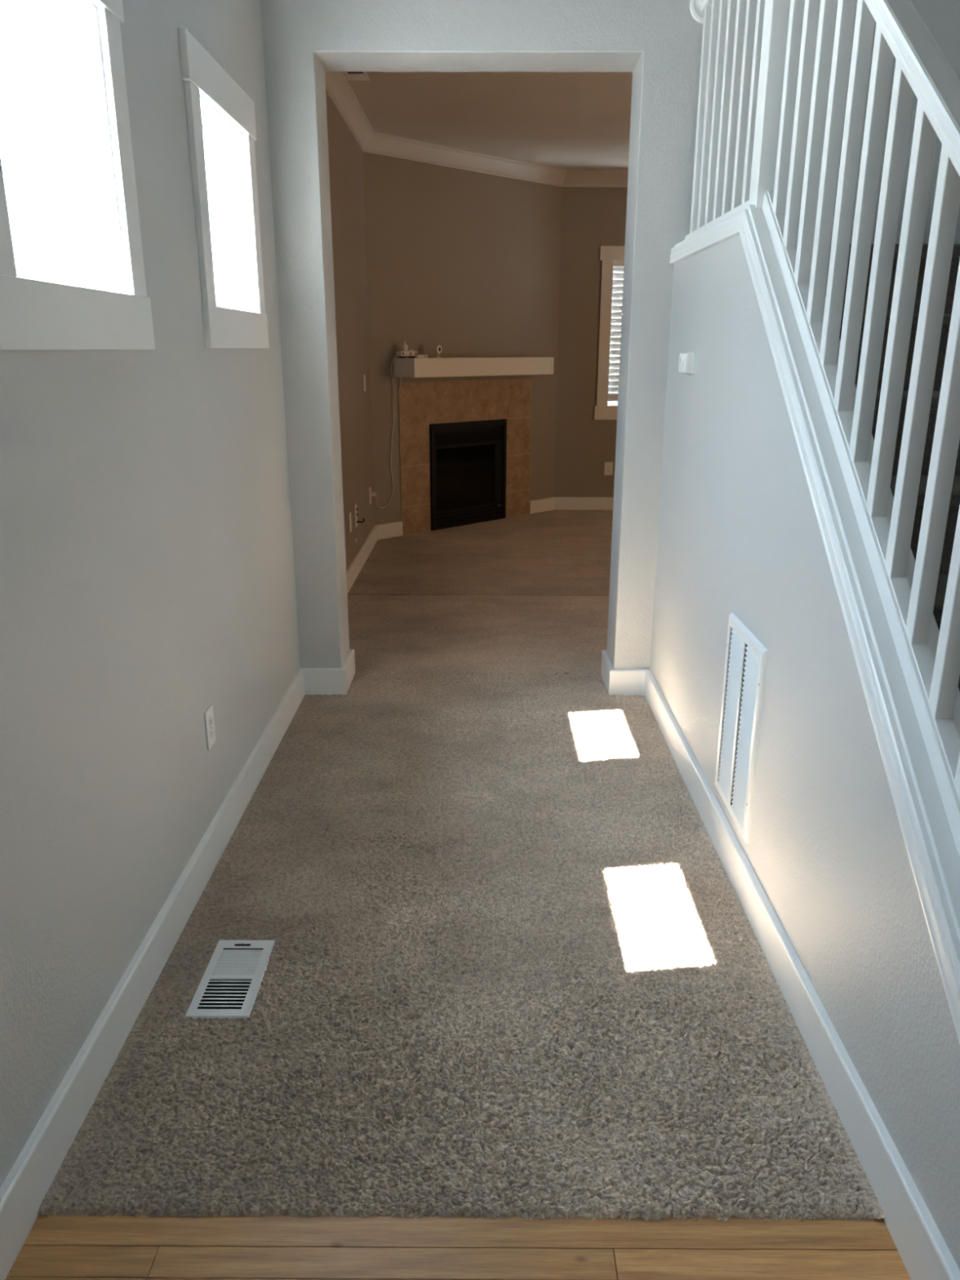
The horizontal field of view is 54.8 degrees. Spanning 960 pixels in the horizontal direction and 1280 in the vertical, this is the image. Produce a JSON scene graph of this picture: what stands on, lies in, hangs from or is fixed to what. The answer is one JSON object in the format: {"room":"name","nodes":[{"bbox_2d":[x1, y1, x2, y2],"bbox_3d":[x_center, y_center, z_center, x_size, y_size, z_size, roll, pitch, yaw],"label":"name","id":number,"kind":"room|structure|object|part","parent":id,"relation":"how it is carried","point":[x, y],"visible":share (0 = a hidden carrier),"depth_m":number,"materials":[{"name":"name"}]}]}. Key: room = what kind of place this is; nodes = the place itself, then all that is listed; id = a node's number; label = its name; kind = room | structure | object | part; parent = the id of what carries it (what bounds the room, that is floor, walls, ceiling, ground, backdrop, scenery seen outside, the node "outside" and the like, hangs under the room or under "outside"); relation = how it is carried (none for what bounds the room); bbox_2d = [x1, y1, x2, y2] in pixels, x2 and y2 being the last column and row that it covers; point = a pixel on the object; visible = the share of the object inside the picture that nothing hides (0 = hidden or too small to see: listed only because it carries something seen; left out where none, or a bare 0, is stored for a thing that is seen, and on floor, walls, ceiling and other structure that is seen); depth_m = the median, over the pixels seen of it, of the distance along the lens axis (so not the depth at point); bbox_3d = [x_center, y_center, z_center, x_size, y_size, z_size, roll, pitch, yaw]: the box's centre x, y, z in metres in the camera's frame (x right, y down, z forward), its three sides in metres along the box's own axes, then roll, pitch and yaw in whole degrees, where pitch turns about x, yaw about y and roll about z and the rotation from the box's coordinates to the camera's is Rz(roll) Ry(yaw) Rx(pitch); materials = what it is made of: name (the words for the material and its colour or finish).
{"room":"hallway","nodes":[
{"label":"hallway","id":0,"kind":"room"},
{"bbox_2d":[0,0,300,1187],"bbox_3d":[-0.900,-1.186,0.265,0.150,5.500,6.709,0,17,0],"label":"wall","id":1,"kind":"structure","parent":0,"point":[148,584],"depth_m":2.19,"materials":[{"name":"grey paint"}]},
{"bbox_2d":[0,0,155,350],"bbox_3d":[-0.889,-0.992,1.792,0.182,0.820,0.774,0,17,0],"label":"window","id":2,"kind":"structure","parent":1,"relation":"in","point":[92,293],"depth_m":2.02,"materials":[{"name":"white glass"}]},
{"bbox_3d":[-0.813,-0.894,1.482,0.018,0.577,0.088,0,17,0],"label":"casing","id":3,"kind":"part","parent":2,"relation":"part of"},
{"bbox_3d":[-0.948,-0.991,1.793,0.065,0.578,0.562,0,17,0],"label":"frame","id":4,"kind":"part","parent":2,"relation":"part of","materials":[{"name":"white plastic"}]},
{"bbox_3d":[-0.809,-1.325,1.687,0.022,0.122,0.774,0,17,0],"label":"head casing","id":5,"kind":"part","parent":2,"relation":"part of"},
{"bbox_3d":[-0.810,-1.089,2.102,0.018,0.577,0.088,0,17,0],"label":"casing","id":6,"kind":"part","parent":2,"relation":"part of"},
{"bbox_2d":[0,525,377,1279],"bbox_3d":[-0.749,0.641,2.779,0.271,0.131,10.111,0,17,0],"label":"baseboard","id":7,"kind":"structure","parent":1,"relation":"attached to","point":[24,1188],"depth_m":2.15,"materials":[{"name":"white wood"}]},
{"bbox_2d":[204,704,215,750],"bbox_3d":[-0.816,0.264,2.802,0.009,0.121,0.074,0,17,0],"label":"wall outlet","id":8,"kind":"object","parent":1,"relation":"attached to","point":[208,714],"visible":1,"depth_m":2.79,"materials":[{"name":"white plastic"}]},
{"bbox_2d":[208,715,213,726],"bbox_3d":[-0.813,0.245,2.796,0.002,0.029,0.033,0,17,0],"label":"socket","id":9,"kind":"object","parent":8,"relation":"attached to","point":[211,717],"depth_m":2.79,"materials":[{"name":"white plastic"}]},
{"bbox_2d":[209,728,213,737],"bbox_3d":[-0.813,0.283,2.808,0.002,0.029,0.033,0,17,0],"label":"socket","id":10,"kind":"object","parent":8,"relation":"attached to","point":[211,730],"depth_m":2.80,"materials":[{"name":"white plastic"}]},
{"bbox_2d":[177,27,269,348],"bbox_3d":[-0.884,-1.376,2.992,0.182,0.824,0.782,0,17,0],"label":"window","id":11,"kind":"structure","parent":1,"relation":"in","point":[223,156],"depth_m":3.17,"materials":[{"name":"white glass"}]},
{"bbox_3d":[-0.807,-1.276,2.678,0.018,0.581,0.088,0,17,0],"label":"casing","id":12,"kind":"part","parent":11,"relation":"part of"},
{"bbox_3d":[-0.942,-1.375,2.993,0.065,0.582,0.570,0,17,0],"label":"frame","id":13,"kind":"part","parent":11,"relation":"part of","materials":[{"name":"white plastic"}]},
{"bbox_3d":[-0.803,-1.710,2.887,0.022,0.122,0.782,0,17,0],"label":"head casing","id":14,"kind":"part","parent":11,"relation":"part of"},
{"bbox_3d":[-0.804,-1.474,3.306,0.018,0.581,0.088,0,17,0],"label":"casing","id":15,"kind":"part","parent":11,"relation":"part of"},
{"bbox_2d":[325,92,374,571],"bbox_3d":[-0.941,-1.699,5.655,0.150,3.245,3.399,0,17,0],"label":"wall","id":16,"kind":"structure","parent":0,"point":[344,153],"depth_m":6.20,"materials":[{"name":"beige paint"}]},
{"bbox_2d":[324,71,373,151],"bbox_3d":[-0.819,-3.130,5.169,0.090,0.122,3.290,0,17,0],"label":"trim","id":17,"kind":"structure","parent":16,"relation":"attached to","point":[339,90],"depth_m":5.74,"materials":[{"name":"white paint"}]},
{"bbox_2d":[348,512,351,533],"bbox_3d":[-0.864,-0.783,6.168,0.007,0.125,0.075,0,17,0],"label":"blank plate","id":18,"kind":"object","parent":16,"relation":"attached to","point":[349,514],"visible":1,"depth_m":6.16,"materials":[{"name":"white plastic"}]},
{"bbox_2d":[354,503,364,527],"bbox_3d":[-0.836,-0.869,6.450,0.061,0.155,0.085,0,17,0],"label":"jack plate","id":19,"kind":"object","parent":16,"relation":"attached to","point":[357,522],"visible":1,"depth_m":6.43,"materials":[{"name":"white plastic"}]},
{"bbox_3d":[-0.863,-0.869,6.450,0.006,0.155,0.085,0,17,0],"label":"plate","id":20,"kind":"part","parent":19,"relation":"part of","materials":[{"name":"white plastic"}]},
{"bbox_2d":[363,373,366,391],"bbox_3d":[-0.853,-1.909,6.873,0.017,0.122,0.075,0,17,0],"label":"light switch","id":21,"kind":"object","parent":16,"relation":"attached to","point":[364,377],"visible":1,"depth_m":6.85,"materials":[{"name":"white plastic"}]},
{"bbox_2d":[368,486,376,504],"bbox_3d":[-0.839,-1.131,7.243,0.046,0.130,0.078,0,17,0],"label":"wall outlet","id":22,"kind":"object","parent":16,"relation":"attached to","point":[371,494],"visible":1,"depth_m":7.22,"materials":[{"name":"white plastic"}]},
{"bbox_3d":[-0.859,-1.131,7.243,0.006,0.130,0.078,0,17,0],"label":"plate","id":23,"kind":"part","parent":22,"relation":"part of","materials":[{"name":"white plastic"}]},
{"bbox_2d":[4,1213,911,1279],"bbox_3d":[0.516,1.651,-0.174,2.700,0.020,3.931,0,17,0],"label":"floor","id":24,"kind":"structure","parent":0,"point":[56,1246],"depth_m":1.63,"materials":[{"name":"brown wood"}]},
{"bbox_2d":[825,243,959,691],"bbox_3d":[1.382,-0.126,2.458,0.997,1.810,3.138,0,17,0],"label":"staircase","id":25,"kind":"structure","parent":24,"relation":"on","point":[954,504],"depth_m":2.36,"materials":[{"name":"brown carpet"}]},
{"bbox_2d":[37,671,884,1222],"bbox_3d":[-0.029,0.610,3.091,1.575,0.034,2.952,0,17,0],"label":"floor","id":26,"kind":"structure","parent":0,"point":[515,967],"depth_m":2.22,"materials":[{"name":"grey carpet"}]},
{"bbox_2d":[184,940,275,1019],"bbox_3d":[-0.619,0.911,2.336,0.154,0.158,0.300,0,17,0],"label":"floor vent","id":27,"kind":"object","parent":26,"relation":"in","point":[229,985],"visible":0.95,"depth_m":2.33,"materials":[{"name":"white metal"}]},
{"bbox_3d":[-0.619,0.831,2.371,0.123,0.002,0.121,0,17,0],"label":"damper blade","id":28,"kind":"part","parent":27,"relation":"part of","materials":[{"name":"white metal"}]},
{"bbox_2d":[362,151,561,525],"bbox_3d":[-0.123,-2.416,7.941,2.442,3.245,0.100,-16,24,-42],"label":"wall","id":29,"kind":"structure","parent":0,"point":[465,263],"depth_m":7.62,"materials":[{"name":"beige paint"}]},
{"bbox_2d":[375,521,403,539],"bbox_3d":[-0.755,-0.903,7.688,0.277,0.131,0.020,-16,24,-42],"label":"baseboard","id":30,"kind":"structure","parent":29,"relation":"attached to","point":[386,531],"depth_m":7.68,"materials":[{"name":"white wood"}]},
{"bbox_2d":[364,131,567,186],"bbox_3d":[-0.032,-3.844,7.443,2.212,0.122,0.090,-16,24,-42],"label":"trim","id":31,"kind":"structure","parent":29,"relation":"attached to","point":[381,144],"depth_m":7.34,"materials":[{"name":"white paint"}]},
{"bbox_2d":[394,341,554,377],"bbox_3d":[-0.015,-2.373,7.809,1.643,0.272,0.250,-16,24,-42],"label":"mantel shelf","id":32,"kind":"object","parent":29,"relation":"attached to","point":[414,367],"depth_m":7.58,"materials":[{"name":"white wood"}]},
{"bbox_2d":[375,353,398,507],"bbox_3d":[-0.766,-1.635,7.315,0.102,1.203,0.424,8,19,25],"label":"cable","id":33,"kind":"object","parent":32,"relation":"hanging from","point":[397,353],"visible":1,"depth_m":7.48,"materials":[{"name":"white plastic"}]},
{"bbox_2d":[393,354,396,402],"bbox_3d":[-0.665,-2.024,7.394,0.046,0.523,0.030,0,17,0],"label":"cable","id":34,"kind":"object","parent":32,"relation":"hanging from","point":[396,354],"visible":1,"depth_m":7.38,"materials":[{"name":"white plastic"}]},
{"bbox_3d":[-0.578,-2.300,7.331,0.170,0.126,0.061,-16,24,-42],"label":"power strip","id":35,"kind":"part","parent":32,"relation":"part of","materials":[{"name":"white plastic"}]},
{"bbox_2d":[415,355,423,358],"bbox_3d":[-0.471,-2.237,7.303,0.086,0.024,0.040,-16,24,-42],"label":"charger","id":36,"kind":"object","parent":32,"relation":"on","point":[416,356],"visible":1,"depth_m":7.28,"materials":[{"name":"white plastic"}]},
{"bbox_2d":[433,345,441,357],"bbox_3d":[-0.339,-2.329,7.470,0.060,0.100,0.052,-16,24,-42],"label":"security camera","id":37,"kind":"object","parent":32,"relation":"on","point":[437,348],"visible":1,"depth_m":7.45,"materials":[{"name":"white plastic"}]},
{"bbox_2d":[528,497,555,513],"bbox_3d":[0.602,-1.297,8.947,0.360,0.131,0.020,-16,24,-42],"label":"baseboard","id":38,"kind":"structure","parent":29,"relation":"attached to","point":[547,504],"depth_m":8.93,"materials":[{"name":"white wood"}]},
{"bbox_2d":[346,509,613,673],"bbox_3d":[1.446,-0.557,6.806,4.642,0.021,4.860,0,17,0],"label":"floor","id":39,"kind":"structure","parent":0,"point":[529,593],"depth_m":5.84,"materials":[{"name":"beige carpet"}]},
{"bbox_2d":[397,378,531,535],"bbox_3d":[-0.213,-1.673,8.253,1.570,1.240,0.390,-16,24,-42],"label":"fireplace","id":40,"kind":"object","parent":39,"relation":"on","point":[460,473],"visible":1,"depth_m":8.08,"materials":[{"name":"beige tile"}]},
{"bbox_3d":[-0.123,-1.437,8.164,0.708,0.533,0.005,-16,24,-42],"label":"fire glass","id":41,"kind":"part","parent":40,"relation":"part of","materials":[{"name":"black glass"}]},
{"bbox_3d":[-0.093,-1.469,8.176,0.905,0.897,0.030,-16,24,-42],"label":"frame","id":42,"kind":"part","parent":40,"relation":"part of","materials":[{"name":"black metal"}]},
{"bbox_3d":[-0.097,-1.449,8.186,0.821,0.583,0.016,-16,24,-42],"label":"glass frame","id":43,"kind":"part","parent":40,"relation":"part of","materials":[{"name":"black glass"}]},
{"bbox_2d":[347,71,632,169],"bbox_3d":[1.437,-3.514,5.949,4.893,0.150,5.049,0,17,0],"label":"ceiling","id":44,"kind":"structure","parent":0,"point":[561,120],"depth_m":6.11,"materials":[{"name":"paint"}]},
{"bbox_2d":[343,71,369,80],"bbox_3d":[-0.705,-3.211,5.236,0.130,0.008,0.310,0,17,0],"label":"ceiling vent","id":45,"kind":"object","parent":44,"relation":"in","point":[350,76],"visible":0.46,"depth_m":5.30,"materials":[{"name":"white metal"}]},
{"bbox_2d":[554,186,627,497],"bbox_3d":[2.241,-2.661,8.734,3.300,3.245,0.160,0,17,0],"label":"wall","id":46,"kind":"structure","parent":0,"point":[592,218],"depth_m":8.62,"materials":[{"name":"beige paint"}]},
{"bbox_2d":[555,497,613,510],"bbox_3d":[2.231,-1.329,9.059,3.014,0.131,0.020,0,17,0],"label":"baseboard","id":47,"kind":"structure","parent":46,"relation":"attached to","point":[561,503],"depth_m":9.05,"materials":[{"name":"white wood"}]},
{"bbox_2d":[562,169,628,186],"bbox_3d":[2.225,-3.353,5.896,3.014,0.122,4.839,0,17,0],"label":"trim","id":48,"kind":"structure","parent":46,"relation":"attached to","point":[573,178],"depth_m":8.17,"materials":[{"name":"white paint"}]},
{"bbox_2d":[604,462,613,475],"bbox_3d":[1.246,-1.659,8.965,0.079,0.124,0.009,0,17,0],"label":"wall outlet","id":49,"kind":"object","parent":46,"relation":"attached to","point":[608,468],"visible":1,"depth_m":8.96,"materials":[{"name":"white plastic"}]},
{"bbox_2d":[594,245,624,419],"bbox_3d":[1.656,-2.853,8.667,1.134,1.531,0.187,0,17,0],"label":"window","id":50,"kind":"structure","parent":46,"relation":"in","point":[605,409],"depth_m":8.58,"materials":[{"name":"white plastic"}]},
{"bbox_3d":[1.159,-2.833,8.592,0.101,1.282,0.018,0,17,0],"label":"casing","id":51,"kind":"part","parent":50,"relation":"part of","materials":[{"name":"white wood"}]},
{"bbox_3d":[1.657,-3.501,8.377,1.134,0.122,0.022,0,17,0],"label":"head casing","id":52,"kind":"part","parent":50,"relation":"part of","materials":[{"name":"white wood"}]},
{"bbox_3d":[1.656,-2.874,8.725,0.892,1.283,0.065,0,17,0],"label":"frame","id":53,"kind":"part","parent":50,"relation":"part of","materials":[{"name":"white plastic"}]},
{"bbox_2d":[608,261,624,400],"bbox_3d":[1.656,-2.865,8.633,0.880,1.236,0.066,0,17,0],"label":"window blind","id":54,"kind":"object","parent":50,"relation":"attached to","point":[618,268],"visible":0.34,"depth_m":8.63,"materials":[{"name":"white plastic"}]},
{"bbox_3d":[1.657,-3.433,8.454,0.880,0.045,0.066,0,17,0],"label":"head rail","id":55,"kind":"part","parent":54,"relation":"part of","materials":[{"name":"white plastic"}]},
{"bbox_2d":[260,0,959,669],"bbox_3d":[0.541,-2.227,3.584,3.002,5.500,0.262,0,17,0],"label":"wall","id":56,"kind":"structure","parent":0,"point":[660,42],"depth_m":3.63,"materials":[{"name":"grey paint"}]},
{"bbox_2d":[649,234,959,1270],"bbox_3d":[0.822,-0.084,2.480,0.121,2.075,3.129,0,17,0],"label":"wall","id":57,"kind":"structure","parent":0,"point":[739,532],"depth_m":2.25,"materials":[{"name":"grey paint"}]},
{"bbox_2d":[678,351,695,373],"bbox_3d":[0.748,-1.004,3.356,0.040,0.075,0.112,0,17,0],"label":"thermostat","id":58,"kind":"object","parent":57,"relation":"attached to","point":[686,360],"visible":1,"depth_m":3.31,"materials":[{"name":"white plastic"}]},
{"bbox_3d":[0.764,-1.004,3.355,0.008,0.075,0.110,0,17,0],"label":"plate","id":59,"kind":"part","parent":58,"relation":"part of","materials":[{"name":"white plastic"}]},
{"bbox_2d":[714,612,768,844],"bbox_3d":[0.755,0.248,2.707,0.014,0.578,0.370,0,17,0],"label":"air vent","id":60,"kind":"object","parent":57,"relation":"in","point":[748,660],"visible":1,"depth_m":2.67,"materials":[{"name":"white metal"}]},
{"bbox_2d":[600,649,959,1279],"bbox_3d":[0.670,0.624,2.840,0.182,0.131,3.430,0,17,0],"label":"baseboard","id":61,"kind":"structure","parent":57,"relation":"attached to","point":[919,1242],"depth_m":2.02,"materials":[{"name":"white wood"}]},
{"bbox_2d":[669,204,959,1044],"bbox_3d":[0.823,-0.304,2.426,0.157,1.659,3.099,0,17,0],"label":"trim","id":62,"kind":"structure","parent":57,"relation":"attached to","point":[929,841],"depth_m":1.83,"materials":[{"name":"white wood"}]},
{"bbox_2d":[684,0,959,857],"bbox_3d":[0.823,-0.596,2.298,0.124,2.785,3.169,0,17,0],"label":"stair railing","id":63,"kind":"object","parent":62,"relation":"on","point":[774,75],"visible":0.88,"depth_m":1.94,"materials":[{"name":"white wood"}]},
{"bbox_3d":[0.827,-1.615,2.542,0.090,0.838,0.083,0,17,0],"label":"newel post","id":64,"kind":"part","parent":63,"relation":"part of","materials":[{"name":"white wood"}]},
{"bbox_3d":[0.824,-1.136,2.175,0.060,1.612,3.079,0,17,0],"label":"handrail","id":65,"kind":"part","parent":63,"relation":"part of","materials":[{"name":"white wood"}]}
]}

